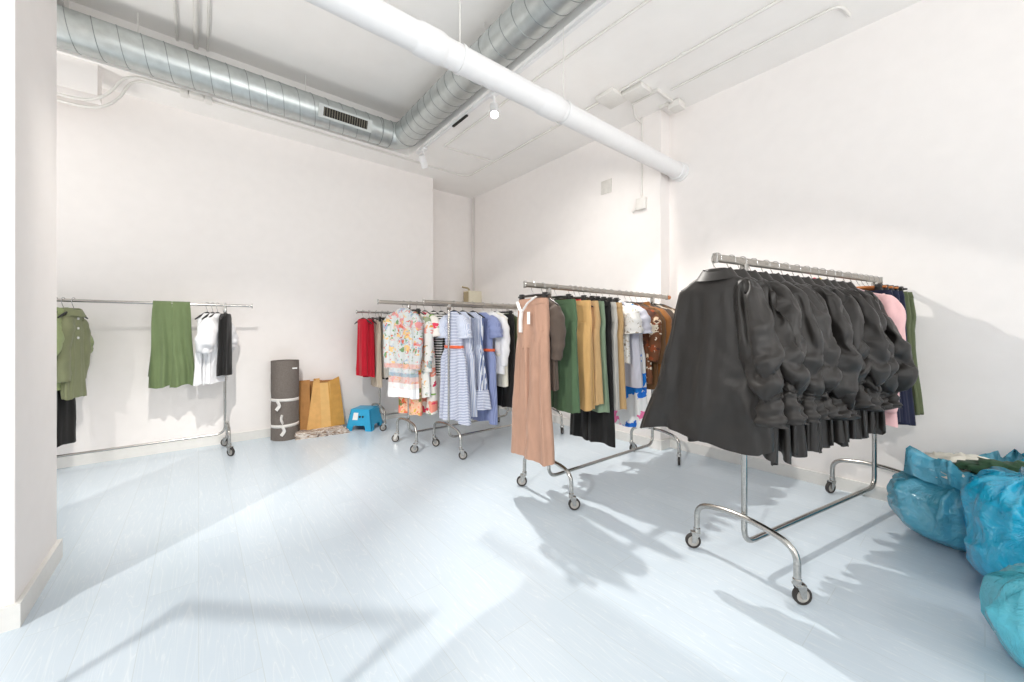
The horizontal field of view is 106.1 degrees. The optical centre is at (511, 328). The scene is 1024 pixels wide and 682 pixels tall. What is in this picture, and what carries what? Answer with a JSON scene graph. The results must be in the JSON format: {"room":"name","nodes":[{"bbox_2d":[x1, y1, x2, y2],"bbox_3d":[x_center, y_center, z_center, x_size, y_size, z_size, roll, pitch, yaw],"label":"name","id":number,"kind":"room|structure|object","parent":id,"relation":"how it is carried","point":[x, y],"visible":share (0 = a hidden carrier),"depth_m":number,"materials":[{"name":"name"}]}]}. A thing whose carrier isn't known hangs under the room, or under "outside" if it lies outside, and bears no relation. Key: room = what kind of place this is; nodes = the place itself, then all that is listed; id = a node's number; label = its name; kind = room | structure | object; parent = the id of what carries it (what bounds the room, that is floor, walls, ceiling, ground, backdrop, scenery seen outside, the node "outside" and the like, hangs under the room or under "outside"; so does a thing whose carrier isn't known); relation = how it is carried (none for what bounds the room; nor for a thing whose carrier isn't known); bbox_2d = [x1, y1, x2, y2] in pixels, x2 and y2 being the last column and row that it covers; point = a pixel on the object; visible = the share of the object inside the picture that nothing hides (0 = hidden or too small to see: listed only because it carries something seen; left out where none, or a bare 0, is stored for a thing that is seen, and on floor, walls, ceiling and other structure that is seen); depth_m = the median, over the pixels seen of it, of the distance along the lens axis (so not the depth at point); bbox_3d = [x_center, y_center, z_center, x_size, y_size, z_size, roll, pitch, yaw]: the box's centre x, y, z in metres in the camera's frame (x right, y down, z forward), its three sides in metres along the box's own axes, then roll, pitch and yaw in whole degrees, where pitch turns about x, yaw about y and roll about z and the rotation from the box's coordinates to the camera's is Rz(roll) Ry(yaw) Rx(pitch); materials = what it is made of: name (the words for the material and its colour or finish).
{"room":"clothing showroom","nodes":[
{"label":"clothing showroom","id":0,"kind":"room"},
{"bbox_2d":[0,0,56,606],"bbox_3d":[-2.708,-0.760,1.648,0.880,4.120,0.635,0,0,-39],"label":"wall","id":1,"kind":"structure","parent":0,"point":[28,28],"depth_m":1.80,"materials":[{"name":"white paint"}]},
{"bbox_2d":[0,538,62,633],"bbox_3d":[-2.709,1.248,1.648,0.918,0.105,0.673,0,0,-39],"label":"baseboard","id":2,"kind":"structure","parent":1,"relation":"attached to","point":[12,616],"depth_m":1.79,"materials":[{"name":"white paint"}]},
{"bbox_2d":[57,88,471,454],"bbox_3d":[-4.378,-0.810,3.818,10.270,4.220,0.530,0,0,-39],"label":"wall","id":3,"kind":"structure","parent":0,"point":[156,201],"depth_m":4.40,"materials":[{"name":"white paint"}]},
{"bbox_2d":[57,399,439,468],"bbox_3d":[-4.411,1.250,3.704,9.834,0.100,0.426,0,0,-39],"label":"baseboard","id":4,"kind":"structure","parent":3,"relation":"attached to","point":[90,458],"depth_m":4.03,"materials":[{"name":"white paint"}]},
{"bbox_2d":[57,0,921,198],"bbox_3d":[-1.156,-2.640,-0.045,10.150,0.560,10.590,0,0,-39],"label":"ceiling","id":5,"kind":"structure","parent":0,"point":[341,61],"depth_m":3.64,"materials":[{"name":"white paint"}]},
{"bbox_2d":[57,53,101,104],"bbox_3d":[-4.344,-2.223,3.040,1.500,0.275,0.200,0,0,-39],"label":"beam","id":6,"kind":"structure","parent":5,"relation":"attached to","point":[76,77],"depth_m":3.38,"materials":[{"name":"white paint"}]},
{"bbox_2d":[57,80,179,108],"bbox_3d":[-3.835,-2.156,3.365,1.500,0.403,0.023,0,0,-39],"label":"conduit","id":7,"kind":"object","parent":5,"relation":"attached to","point":[131,83],"visible":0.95,"depth_m":3.54,"materials":[{"name":"white paint"}]},
{"bbox_2d":[57,76,179,100],"bbox_3d":[-3.806,-2.173,3.330,1.500,0.368,0.023,0,0,-39],"label":"conduit","id":8,"kind":"object","parent":5,"relation":"attached to","point":[121,80],"visible":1,"depth_m":3.49,"materials":[{"name":"white paint"}]},
{"bbox_2d":[57,0,584,148],"bbox_3d":[-1.196,-2.562,-0.121,6.398,0.516,8.529,0,0,-39],"label":"spiral duct","id":9,"kind":"object","parent":5,"relation":"attached to","point":[524,22],"visible":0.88,"depth_m":3.60,"materials":[{"name":"metal"}]},
{"bbox_2d":[318,103,371,132],"bbox_3d":[-1.902,-2.413,4.412,0.580,0.138,0.075,0,0,-39],"label":"air vent","id":10,"kind":"object","parent":9,"relation":"attached to","point":[328,113],"depth_m":4.40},
{"bbox_2d":[305,0,688,181],"bbox_3d":[-1.106,-2.205,1.779,7.530,1.230,0.200,0,0,-39],"label":"drain pipe","id":11,"kind":"object","parent":5,"relation":"hanging from","point":[427,42],"visible":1,"depth_m":2.47,"materials":[{"name":"white paint"}]},
{"bbox_2d":[212,0,782,175],"bbox_3d":[0.645,-2.350,1.860,3.130,0.028,8.071,0,0,-39],"label":"conduit","id":12,"kind":"object","parent":5,"relation":"attached to","point":[772,4],"visible":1,"depth_m":4.09,"materials":[{"name":"white paint"}]},
{"bbox_2d":[416,0,612,153],"bbox_3d":[1.035,-2.337,2.312,0.032,0.046,7.280,0,0,-39],"label":"track","id":13,"kind":"object","parent":5,"relation":"attached to","point":[603,3],"visible":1,"depth_m":3.28,"materials":[{"name":"metal"}]},
{"bbox_2d":[444,0,651,146],"bbox_3d":[0.470,-2.350,3.335,0.051,0.027,4.181,0,0,-40],"label":"conduit","id":14,"kind":"object","parent":5,"relation":"attached to","point":[646,1],"visible":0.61,"depth_m":3.26,"materials":[{"name":"white paint"}]},
{"bbox_2d":[595,87,627,108],"bbox_3d":[1.012,-2.337,3.905,0.260,0.045,0.220,0,0,-39],"label":"ceiling fixture","id":15,"kind":"object","parent":5,"relation":"attached to","point":[611,98],"visible":0.88,"depth_m":3.87,"materials":[{"name":"white paint"}]},
{"bbox_2d":[622,81,684,123],"bbox_3d":[1.402,-2.320,3.965,0.660,0.080,0.460,0,0,-39],"label":"cable tray","id":16,"kind":"object","parent":5,"relation":"attached to","point":[640,91],"visible":1,"depth_m":3.85,"materials":[{"name":"white paint"}]},
{"bbox_2d":[670,5,850,90],"bbox_3d":[1.990,-2.351,3.270,1.333,0.026,0.180,0,0,43],"label":"conduit","id":17,"kind":"object","parent":5,"relation":"attached to","point":[843,8],"visible":1,"depth_m":3.11,"materials":[{"name":"white paint"}]},
{"bbox_2d":[0,408,1023,681],"bbox_3d":[-1.156,1.350,-0.045,10.150,0.100,10.590,0,0,-39],"label":"floor","id":18,"kind":"structure","parent":0,"point":[357,555],"depth_m":2.02,"materials":[{"name":"blue wood"}]},
{"bbox_2d":[57,299,252,457],"bbox_3d":[-3.800,0.511,3.486,2.420,1.578,0.540,0,0,-39],"label":"clothes rack","id":19,"kind":"object","parent":18,"relation":"on","point":[226,441],"visible":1,"depth_m":3.90,"materials":[{"name":"metal"}]},
{"bbox_2d":[57,297,87,318],"bbox_3d":[-3.886,-0.186,3.413,0.020,0.189,0.375,0,0,-21],"label":"clothes hanger","id":20,"kind":"object","parent":19,"relation":"hanging from","point":[66,312],"visible":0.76,"depth_m":3.31,"materials":[{"name":"metal"}]},
{"bbox_2d":[57,307,90,399],"bbox_3d":[-3.886,0.214,3.411,0.158,0.804,0.400,0,0,-21],"label":"shirt","id":21,"kind":"object","parent":20,"relation":"hanging from","point":[73,361],"visible":0.88,"depth_m":3.37,"materials":[{"name":"fabric"}]},
{"bbox_2d":[148,301,194,388],"bbox_3d":[-3.378,0.154,3.826,0.351,0.858,0.088,0,0,-43],"label":"skirt","id":22,"kind":"object","parent":19,"relation":"hanging from","point":[171,363],"visible":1,"depth_m":3.81,"materials":[{"name":"green fabric"}]},
{"bbox_2d":[195,302,209,319],"bbox_3d":[-3.165,-0.186,4.000,0.020,0.189,0.375,0,0,-8],"label":"clothes hanger","id":23,"kind":"object","parent":19,"relation":"hanging from","point":[199,316],"visible":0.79,"depth_m":3.91,"materials":[{"name":"metal"}]},
{"bbox_2d":[193,313,207,385],"bbox_3d":[-3.159,0.203,3.996,0.132,0.730,0.353,0,0,-8],"label":"blouse","id":24,"kind":"object","parent":23,"relation":"hanging from","point":[197,380],"visible":0.28,"depth_m":3.86,"materials":[{"name":"fabric"}]},
{"label":"clothes hanger","id":25,"kind":"object","parent":19,"relation":"hanging from","visible":0},
{"bbox_2d":[57,307,93,390],"bbox_3d":[-3.936,0.172,3.384,0.190,0.719,0.626,0,0,-23],"label":"shirt","id":26,"kind":"object","parent":25,"relation":"hanging from","point":[60,335],"visible":0.1,"depth_m":3.24,"materials":[{"name":"green fabric"}]},
{"bbox_3d":[-3.966,-0.204,3.347,0.028,0.153,0.340,0,0,-16],"label":"clothes hanger","id":27,"kind":"object","parent":19,"relation":"hanging from","visible":0},
{"bbox_2d":[57,390,75,446],"bbox_3d":[-3.965,0.442,3.350,0.117,1.177,0.378,0,0,-16],"label":"trousers","id":28,"kind":"object","parent":27,"relation":"hanging from","point":[66,409],"visible":0.1,"depth_m":3.40,"materials":[{"name":"fabric"}]},
{"bbox_2d":[270,359,298,440],"bbox_3d":[-2.714,0.838,4.587,0.308,0.925,0.315,0,0,37],"label":"rolled mat","id":29,"kind":"object","parent":18,"relation":"on","point":[284,374],"visible":0.99,"depth_m":4.48,"materials":[{"name":"grey fabric"}]},
{"bbox_2d":[295,425,349,439],"bbox_3d":[-2.338,1.266,4.748,0.605,0.067,0.233,0,0,-33],"label":"bundle","id":30,"kind":"object","parent":18,"relation":"on","point":[339,429],"visible":0.97,"depth_m":4.68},
{"bbox_2d":[299,376,344,429],"bbox_3d":[-2.417,0.934,4.893,0.538,0.621,0.215,0,0,-39],"label":"paper bag","id":31,"kind":"object","parent":30,"relation":"on","point":[320,401],"visible":0.9,"depth_m":4.85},
{"bbox_2d":[346,405,382,431],"bbox_3d":[-1.936,1.165,5.071,0.350,0.269,0.350,0,0,6],"label":"step stool","id":32,"kind":"object","parent":18,"relation":"on","point":[366,416],"visible":0.98,"depth_m":4.94,"materials":[{"name":"blue plastic"}]},
{"bbox_2d":[356,310,447,430],"bbox_3d":[-1.323,0.527,5.483,1.742,1.546,0.564,0,0,-39],"label":"clothes rack","id":33,"kind":"object","parent":18,"relation":"on","point":[383,426],"visible":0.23,"depth_m":5.08,"materials":[{"name":"metal"}]},
{"bbox_2d":[377,299,517,452],"bbox_3d":[-0.660,0.494,4.660,1.951,1.611,0.572,0,0,-39],"label":"clothes rack","id":34,"kind":"object","parent":18,"relation":"on","point":[414,448],"visible":0.6,"depth_m":4.33,"materials":[{"name":"metal"}]},
{"bbox_2d":[411,301,420,313],"bbox_3d":[-1.126,-0.237,4.267,0.340,0.153,0.028,0,0,37],"label":"clothes hanger","id":35,"kind":"object","parent":34,"relation":"hanging from","point":[418,310],"visible":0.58,"depth_m":4.18,"materials":[{"name":"black plastic"}]},
{"bbox_2d":[398,312,422,415],"bbox_3d":[-1.123,0.378,4.265,0.355,1.126,0.123,0,0,37],"label":"floral dress","id":36,"kind":"object","parent":35,"relation":"hanging from","point":[415,406],"visible":0.2,"depth_m":4.17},
{"bbox_2d":[423,299,563,459],"bbox_3d":[-0.166,0.499,4.473,1.889,1.601,0.654,0,0,-39],"label":"clothes rack","id":37,"kind":"object","parent":18,"relation":"on","point":[462,454],"visible":0.7,"depth_m":4.08,"materials":[{"name":"metal"}]},
{"label":"clothes hanger","id":38,"kind":"object","parent":37,"relation":"hanging from","visible":0},
{"bbox_2d":[497,314,514,407],"bbox_3d":[-0.110,0.368,4.516,0.118,1.076,0.441,0,0,-45],"label":"trousers","id":39,"kind":"object","parent":38,"relation":"hanging from","point":[504,394],"visible":0.31,"depth_m":4.39,"materials":[{"name":"fabric"}]},
{"label":"clothes hanger","id":40,"kind":"object","parent":37,"relation":"hanging from","visible":0},
{"bbox_2d":[437,311,471,425],"bbox_3d":[-0.622,0.399,4.106,0.554,1.167,0.232,0,0,44],"label":"striped dress","id":41,"kind":"object","parent":40,"relation":"hanging from","point":[460,326],"visible":0.94,"depth_m":4.04,"materials":[{"name":"blue fabric"}]},
{"label":"clothes hanger","id":42,"kind":"object","parent":37,"relation":"hanging from","visible":0},
{"bbox_2d":[459,312,477,416],"bbox_3d":[-0.541,0.374,4.176,0.189,1.117,0.409,0,0,-45],"label":"striped dress","id":43,"kind":"object","parent":42,"relation":"hanging from","point":[467,342],"visible":0.34,"depth_m":4.06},
{"label":"clothes hanger","id":44,"kind":"object","parent":37,"relation":"hanging from","visible":0},
{"bbox_2d":[468,312,491,409],"bbox_3d":[-0.433,0.340,4.252,0.527,1.050,0.269,0,0,42],"label":"striped dress","id":45,"kind":"object","parent":44,"relation":"hanging from","point":[482,392],"visible":0.42,"depth_m":4.15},
{"label":"clothes hanger","id":46,"kind":"object","parent":37,"relation":"hanging from","visible":0},
{"bbox_2d":[489,313,509,373],"bbox_3d":[-0.230,0.162,4.423,0.560,0.693,0.146,0,0,42],"label":"blouse","id":47,"kind":"object","parent":46,"relation":"hanging from","point":[501,344],"visible":0.35,"depth_m":4.25,"materials":[{"name":"fabric"}]},
{"label":"clothes hanger","id":48,"kind":"object","parent":37,"relation":"hanging from","visible":0},
{"bbox_2d":[471,312,502,424],"bbox_3d":[-0.313,0.428,4.345,0.572,1.225,0.184,0,0,44],"label":"dress","id":49,"kind":"object","parent":48,"relation":"hanging from","point":[492,328],"visible":0.54,"depth_m":4.20,"materials":[{"name":"blue fabric"}]},
{"bbox_2d":[517,281,680,509],"bbox_3d":[0.878,0.472,3.433,1.980,1.656,0.659,0,0,-38],"label":"clothes rack","id":50,"kind":"object","parent":18,"relation":"on","point":[574,503],"visible":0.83,"depth_m":3.23,"materials":[{"name":"metal"}]},
{"bbox_2d":[511,296,554,466],"bbox_3d":[0.157,0.366,2.887,0.204,1.208,0.434,0,0,-39],"label":"trousers","id":51,"kind":"object","parent":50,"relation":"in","point":[532,438],"visible":1,"depth_m":2.81,"materials":[{"name":"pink fabric"}]},
{"bbox_2d":[576,300,594,410],"bbox_3d":[0.466,0.203,3.136,0.457,0.856,0.140,0,0,44],"label":"trousers","id":52,"kind":"object","parent":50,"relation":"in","point":[584,312],"visible":0.35,"depth_m":2.99,"materials":[{"name":"fabric"}]},
{"bbox_2d":[570,301,614,447],"bbox_3d":[0.685,0.363,3.291,0.140,1.176,0.509,0,0,-34],"label":"trousers","id":53,"kind":"object","parent":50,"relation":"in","point":[593,426],"visible":0.24,"depth_m":3.15,"materials":[{"name":"fabric"}]},
{"bbox_2d":[611,302,619,410],"bbox_3d":[0.740,0.223,3.344,0.117,0.896,0.456,0,0,-39],"label":"trousers","id":54,"kind":"object","parent":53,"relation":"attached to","point":[613,304],"visible":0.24,"depth_m":3.18,"materials":[{"name":"fabric"}]},
{"bbox_2d":[591,301,603,405],"bbox_3d":[0.568,0.188,3.203,0.145,0.826,0.460,0,0,-35],"label":"trousers","id":55,"kind":"object","parent":50,"relation":"hanging from","point":[596,320],"visible":0.18,"depth_m":3.04,"materials":[{"name":"beige fabric"}]},
{"bbox_2d":[592,301,609,412],"bbox_3d":[0.615,0.223,3.247,0.094,0.896,0.500,0,0,-32],"label":"trousers","id":56,"kind":"object","parent":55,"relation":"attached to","point":[605,407],"visible":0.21,"depth_m":3.07,"materials":[{"name":"green fabric"}]},
{"label":"clothes hanger","id":57,"kind":"object","parent":50,"relation":"hanging from","visible":0},
{"bbox_2d":[634,303,661,383],"bbox_3d":[1.128,0.128,3.636,0.139,0.735,0.595,0,0,-40],"label":"floral blouse","id":58,"kind":"object","parent":57,"relation":"hanging from","point":[651,341],"visible":0.31,"depth_m":3.43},
{"label":"clothes hanger","id":59,"kind":"object","parent":50,"relation":"hanging from","visible":0},
{"bbox_2d":[622,305,643,363],"bbox_3d":[0.893,0.033,3.454,0.156,0.546,0.608,0,0,-42],"label":"blouse","id":60,"kind":"object","parent":59,"relation":"hanging from","point":[632,320],"visible":0.36,"depth_m":3.26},
{"bbox_3d":[0.983,-0.264,3.528,0.020,0.189,0.375,0,0,-43],"label":"clothes hanger","id":61,"kind":"object","parent":50,"relation":"hanging from","visible":0},
{"bbox_2d":[622,302,652,387],"bbox_3d":[0.979,0.138,3.525,0.161,0.757,0.636,0,0,-43],"label":"shirt","id":62,"kind":"object","parent":61,"relation":"hanging from","point":[633,371],"visible":0.25,"depth_m":3.37,"materials":[{"name":"grey fabric"}]},
{"label":"clothes hanger","id":63,"kind":"object","parent":50,"relation":"hanging from","visible":0},
{"bbox_2d":[614,303,648,428],"bbox_3d":[1.065,0.328,3.592,0.157,1.135,0.429,0,0,-38],"label":"dress","id":64,"kind":"object","parent":63,"relation":"hanging from","point":[636,398],"visible":0.2,"depth_m":3.45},
{"label":"clothes hanger","id":65,"kind":"object","parent":50,"relation":"hanging from","visible":0},
{"bbox_2d":[640,304,665,389],"bbox_3d":[1.203,0.158,3.695,0.139,0.796,0.594,0,0,-38],"label":"shirt","id":66,"kind":"object","parent":65,"relation":"hanging from","point":[655,376],"visible":0.15,"depth_m":3.49,"materials":[{"name":"fabric"}]},
{"label":"clothes hanger","id":67,"kind":"object","parent":50,"relation":"hanging from","visible":0},
{"bbox_2d":[536,294,565,390],"bbox_3d":[0.240,0.093,2.952,0.148,0.719,0.507,0,0,-32],"label":"shirt","id":68,"kind":"object","parent":67,"relation":"hanging from","point":[557,334],"visible":0.46,"depth_m":2.76,"materials":[{"name":"fabric"}]},
{"bbox_2d":[551,299,579,412],"bbox_3d":[0.353,0.203,3.037,0.118,0.857,0.488,0,0,-40],"label":"trousers","id":69,"kind":"object","parent":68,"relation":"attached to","point":[567,398],"visible":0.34,"depth_m":2.90,"materials":[{"name":"fabric"}]},
{"label":"clothes hanger","id":70,"kind":"object","parent":50,"relation":"hanging from","visible":0},
{"bbox_2d":[616,302,626,409],"bbox_3d":[0.807,0.228,3.396,0.107,0.905,0.468,0,0,-39],"label":"trousers","id":71,"kind":"object","parent":70,"relation":"hanging from","point":[621,365],"visible":0.21,"depth_m":3.23,"materials":[{"name":"beige fabric"}]},
{"bbox_2d":[685,252,900,604],"bbox_3d":[1.886,0.457,2.400,1.952,1.686,0.638,0,0,-28],"label":"clothes rack","id":72,"kind":"object","parent":18,"relation":"on","point":[801,594],"visible":0.77,"depth_m":2.20,"materials":[{"name":"metal"}]},
{"bbox_2d":[821,279,890,438],"bbox_3d":[1.895,0.172,2.423,0.168,0.959,0.747,0,0,-22],"label":"jacket","id":73,"kind":"object","parent":72,"relation":"hanging from","point":[879,355],"visible":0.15,"depth_m":2.12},
{"bbox_2d":[898,291,915,425],"bbox_3d":[2.516,0.193,2.743,0.093,0.896,0.503,0,0,-27],"label":"trousers","id":74,"kind":"object","parent":72,"relation":"in","point":[901,293],"visible":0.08,"depth_m":2.54,"materials":[{"name":"fabric"}]},
{"bbox_2d":[904,291,919,414],"bbox_3d":[2.584,0.164,2.781,0.107,0.837,0.520,0,0,-30],"label":"trousers","id":75,"kind":"object","parent":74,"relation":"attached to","point":[907,303],"visible":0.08,"depth_m":2.60,"materials":[{"name":"fabric"}]},
{"bbox_2d":[908,292,923,414],"bbox_3d":[2.654,0.164,2.818,0.111,0.838,0.513,0,0,-30],"label":"trousers","id":76,"kind":"object","parent":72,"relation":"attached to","point":[911,298],"visible":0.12,"depth_m":2.63,"materials":[{"name":"fabric"}]},
{"label":"clothes hanger","id":77,"kind":"object","parent":72,"relation":"hanging from","visible":0},
{"bbox_2d":[640,267,789,455],"bbox_3d":[1.036,0.142,2.005,0.251,0.899,0.784,0,0,-28],"label":"jacket","id":78,"kind":"object","parent":77,"relation":"hanging from","point":[720,383],"visible":1,"depth_m":1.88,"materials":[{"name":"fabric"}]},
{"bbox_3d":[1.142,-0.294,2.010,0.020,0.189,0.375,0,0,-28],"label":"clothes hanger","id":79,"kind":"object","parent":72,"relation":"hanging from","visible":0},
{"bbox_2d":[687,268,809,465],"bbox_3d":[1.146,0.170,2.026,0.162,0.956,0.733,0,0,-25],"label":"jacket","id":80,"kind":"object","parent":79,"relation":"hanging from","point":[792,369],"visible":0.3,"depth_m":1.74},
{"label":"clothes hanger","id":81,"kind":"object","parent":72,"relation":"hanging from","visible":0},
{"bbox_2d":[747,270,810,464],"bbox_3d":[1.218,0.169,2.077,0.184,0.953,0.717,0,0,-24],"label":"jacket","id":82,"kind":"object","parent":81,"relation":"hanging from","point":[788,306],"visible":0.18,"depth_m":1.82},
{"label":"clothes hanger","id":83,"kind":"object","parent":72,"relation":"hanging from","visible":0},
{"bbox_2d":[758,271,824,457],"bbox_3d":[1.304,0.168,2.140,0.168,0.952,0.738,0,0,-25],"label":"jacket","id":84,"kind":"object","parent":83,"relation":"hanging from","point":[811,332],"visible":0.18,"depth_m":1.83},
{"label":"clothes hanger","id":85,"kind":"object","parent":72,"relation":"hanging from","visible":0},
{"bbox_2d":[769,273,842,452],"bbox_3d":[1.423,0.172,2.171,0.186,0.959,0.716,0,0,-24],"label":"jacket","id":86,"kind":"object","parent":85,"relation":"hanging from","point":[832,380],"visible":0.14,"depth_m":1.90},
{"bbox_3d":[1.502,-0.294,2.202,0.020,0.189,0.375,0,0,-26],"label":"clothes hanger","id":87,"kind":"object","parent":72,"relation":"hanging from","visible":0},
{"bbox_2d":[781,274,841,452],"bbox_3d":[1.501,0.169,2.228,0.193,0.954,0.745,0,0,-15],"label":"jacket","id":88,"kind":"object","parent":87,"relation":"hanging from","point":[833,410],"visible":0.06,"depth_m":1.93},
{"label":"clothes hanger","id":89,"kind":"object","parent":72,"relation":"hanging from","visible":0},
{"bbox_2d":[791,275,862,447],"bbox_3d":[1.579,0.170,2.257,0.178,0.957,0.726,0,0,-28],"label":"jacket","id":90,"kind":"object","parent":89,"relation":"hanging from","point":[850,360],"visible":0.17,"depth_m":1.98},
{"bbox_3d":[1.704,-0.294,2.309,0.020,0.189,0.375,0,0,-24],"label":"clothes hanger","id":91,"kind":"object","parent":72,"relation":"hanging from","visible":0},
{"bbox_2d":[801,276,860,446],"bbox_3d":[1.700,0.170,2.328,0.205,0.956,0.761,0,0,-15],"label":"jacket","id":92,"kind":"object","parent":91,"relation":"hanging from","point":[840,426],"visible":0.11,"depth_m":2.07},
{"label":"clothes hanger","id":93,"kind":"object","parent":72,"relation":"hanging from","visible":0},
{"bbox_2d":[811,278,875,441],"bbox_3d":[1.789,0.171,2.382,0.196,0.958,0.730,0,0,-20],"label":"jacket","id":94,"kind":"object","parent":93,"relation":"hanging from","point":[863,400],"visible":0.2,"depth_m":2.08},
{"label":"clothes hanger","id":95,"kind":"object","parent":72,"relation":"hanging from","visible":0},
{"bbox_2d":[857,288,905,427],"bbox_3d":[2.272,0.171,2.613,0.145,0.883,0.580,0,0,-31],"label":"blouse","id":96,"kind":"object","parent":95,"relation":"hanging from","point":[894,309],"visible":0.1,"depth_m":2.38,"materials":[{"name":"fabric"}]},
{"bbox_3d":[1.975,-0.294,2.454,0.020,0.189,0.375,0,0,-24],"label":"clothes hanger","id":97,"kind":"object","parent":72,"relation":"hanging from","visible":0},
{"bbox_2d":[829,280,898,438],"bbox_3d":[1.988,0.169,2.476,0.192,0.953,0.775,0,0,-16],"label":"jacket","id":98,"kind":"object","parent":97,"relation":"hanging from","point":[893,363],"visible":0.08,"depth_m":2.14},
{"label":"clothes hanger","id":99,"kind":"object","parent":72,"relation":"hanging from","visible":0},
{"bbox_2d":[837,281,897,433],"bbox_3d":[2.053,0.171,2.536,0.198,0.957,0.744,0,0,-24],"label":"jacket","id":100,"kind":"object","parent":99,"relation":"hanging from","point":[889,387],"visible":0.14,"depth_m":2.25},
{"bbox_3d":[2.165,-0.294,2.555,0.020,0.189,0.375,0,0,-26],"label":"clothes hanger","id":101,"kind":"object","parent":72,"relation":"hanging from","visible":0},
{"bbox_2d":[845,282,918,434],"bbox_3d":[2.156,0.171,2.557,0.184,0.958,0.780,0,0,-24],"label":"jacket","id":102,"kind":"object","parent":101,"relation":"hanging from","point":[907,373],"visible":0.16,"depth_m":2.25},
{"bbox_2d":[886,446,1023,551],"bbox_3d":[2.774,1.008,2.312,0.632,0.579,0.744,0,0,-43],"label":"plastic bag","id":103,"kind":"object","parent":18,"relation":"on","point":[931,506],"visible":0.58,"depth_m":2.30,"materials":[{"name":"plastic"}]},
{"bbox_2d":[924,451,988,478],"bbox_3d":[2.756,0.862,2.344,0.481,0.190,0.427,0,0,-39],"label":"cloth","id":104,"kind":"object","parent":103,"relation":"in","point":[948,456],"visible":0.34,"depth_m":2.35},
{"bbox_2d":[953,457,1023,473],"bbox_3d":[2.773,0.799,2.129,0.478,0.144,0.208,0,0,34],"label":"cloth","id":105,"kind":"object","parent":104,"relation":"on","point":[974,466],"visible":0.57,"depth_m":2.16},
{"bbox_2d":[960,466,1023,576],"bbox_3d":[2.603,0.993,1.828,0.730,0.610,0.606,0,0,-37],"label":"plastic bag","id":106,"kind":"object","parent":18,"relation":"on","point":[992,501],"visible":0.82,"depth_m":1.83,"materials":[{"name":"plastic"}]},
{"bbox_2d":[979,563,1023,667],"bbox_3d":[2.058,1.071,1.372,0.438,0.454,0.479,0,0,-12],"label":"plastic bag","id":107,"kind":"object","parent":18,"relation":"on","point":[1001,595],"visible":1,"depth_m":1.44,"materials":[{"name":"plastic"}]},
{"bbox_2d":[472,0,1023,487],"bbox_3d":[2.701,-0.810,3.018,0.300,4.220,10.470,0,0,-39],"label":"wall","id":108,"kind":"structure","parent":0,"point":[891,148],"depth_m":3.04,"materials":[{"name":"white paint"}]},
{"bbox_2d":[499,406,887,501],"bbox_3d":[2.649,1.250,2.975,0.196,0.100,10.470,0,0,-39],"label":"baseboard","id":109,"kind":"structure","parent":108,"relation":"attached to","point":[879,493],"depth_m":3.56,"materials":[{"name":"white paint"}]},
{"label":"clothes hanger","id":110,"kind":"object","parent":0,"visible":0},
{"bbox_2d":[414,311,432,397],"bbox_3d":[-1.089,0.278,4.295,0.206,0.945,0.554,0,0,-45],"label":"cardigan","id":111,"kind":"object","parent":110,"relation":"hanging from","point":[427,356],"visible":0.37,"depth_m":4.15,"materials":[{"name":"white fabric"}]},
{"label":"clothes hanger","id":112,"kind":"object","parent":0,"visible":0},
{"bbox_2d":[422,312,439,414],"bbox_3d":[-0.990,0.373,4.370,0.176,1.135,0.586,0,0,-45],"label":"floral dress","id":113,"kind":"object","parent":112,"relation":"hanging from","point":[429,404],"visible":0.32,"depth_m":4.23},
{"label":"clothes hanger","id":114,"kind":"object","parent":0,"visible":0},
{"bbox_2d":[356,319,369,375],"bbox_3d":[-1.931,0.238,4.987,0.239,0.736,0.118,0,0,41],"label":"camisole","id":115,"kind":"object","parent":114,"relation":"hanging from","point":[363,346],"visible":0.99,"depth_m":4.93,"materials":[{"name":"fabric"}]},
{"label":"clothes hanger","id":116,"kind":"object","parent":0,"visible":0},
{"bbox_2d":[363,319,374,377],"bbox_3d":[-1.864,0.248,5.023,0.227,0.757,0.121,0,0,42],"label":"camisole","id":117,"kind":"object","parent":116,"relation":"hanging from","point":[371,326],"visible":0.51,"depth_m":4.96,"materials":[{"name":"fabric"}]},
{"label":"clothes hanger","id":118,"kind":"object","parent":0,"visible":0},
{"bbox_2d":[429,312,443,376],"bbox_3d":[-0.902,0.173,4.441,0.148,0.736,0.585,0,0,-45],"label":"striped shirt","id":119,"kind":"object","parent":118,"relation":"hanging from","point":[438,342],"visible":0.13,"depth_m":4.32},
{"label":"clothes hanger","id":120,"kind":"object","parent":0,"visible":0},
{"bbox_2d":[383,308,422,399],"bbox_3d":[-1.189,0.263,4.218,0.567,0.976,0.157,0,0,31],"label":"blouse","id":121,"kind":"object","parent":120,"relation":"hanging from","point":[402,328],"visible":1,"depth_m":4.16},
{"bbox_3d":[-3.099,-0.186,4.053,0.020,0.189,0.375,0,0,-11],"label":"clothes hanger","id":122,"kind":"object","parent":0,"visible":0},
{"bbox_2d":[194,313,238,384],"bbox_3d":[-3.094,0.202,4.055,0.167,0.728,0.656,0,0,-10],"label":"blouse","id":123,"kind":"object","parent":122,"relation":"hanging from","point":[206,339],"visible":0.6,"depth_m":3.89,"materials":[{"name":"fabric"}]},
{"bbox_3d":[-1.795,-0.172,5.089,0.028,0.153,0.340,0,0,-39],"label":"clothes hanger","id":124,"kind":"object","parent":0,"visible":0},
{"bbox_2d":[371,320,381,387],"bbox_3d":[-1.798,0.323,5.090,0.093,0.876,0.347,0,0,-39],"label":"trousers","id":125,"kind":"object","parent":124,"relation":"hanging from","point":[377,381],"visible":0.62,"depth_m":4.97,"materials":[{"name":"fabric"}]},
{"label":"clothes hanger","id":126,"kind":"object","parent":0,"visible":0},
{"bbox_2d":[216,314,231,375],"bbox_3d":[-3.045,0.164,4.098,0.120,0.652,0.285,0,0,-22],"label":"trousers","id":127,"kind":"object","parent":126,"relation":"hanging from","point":[224,355],"visible":1,"depth_m":4.00,"materials":[{"name":"fabric"}]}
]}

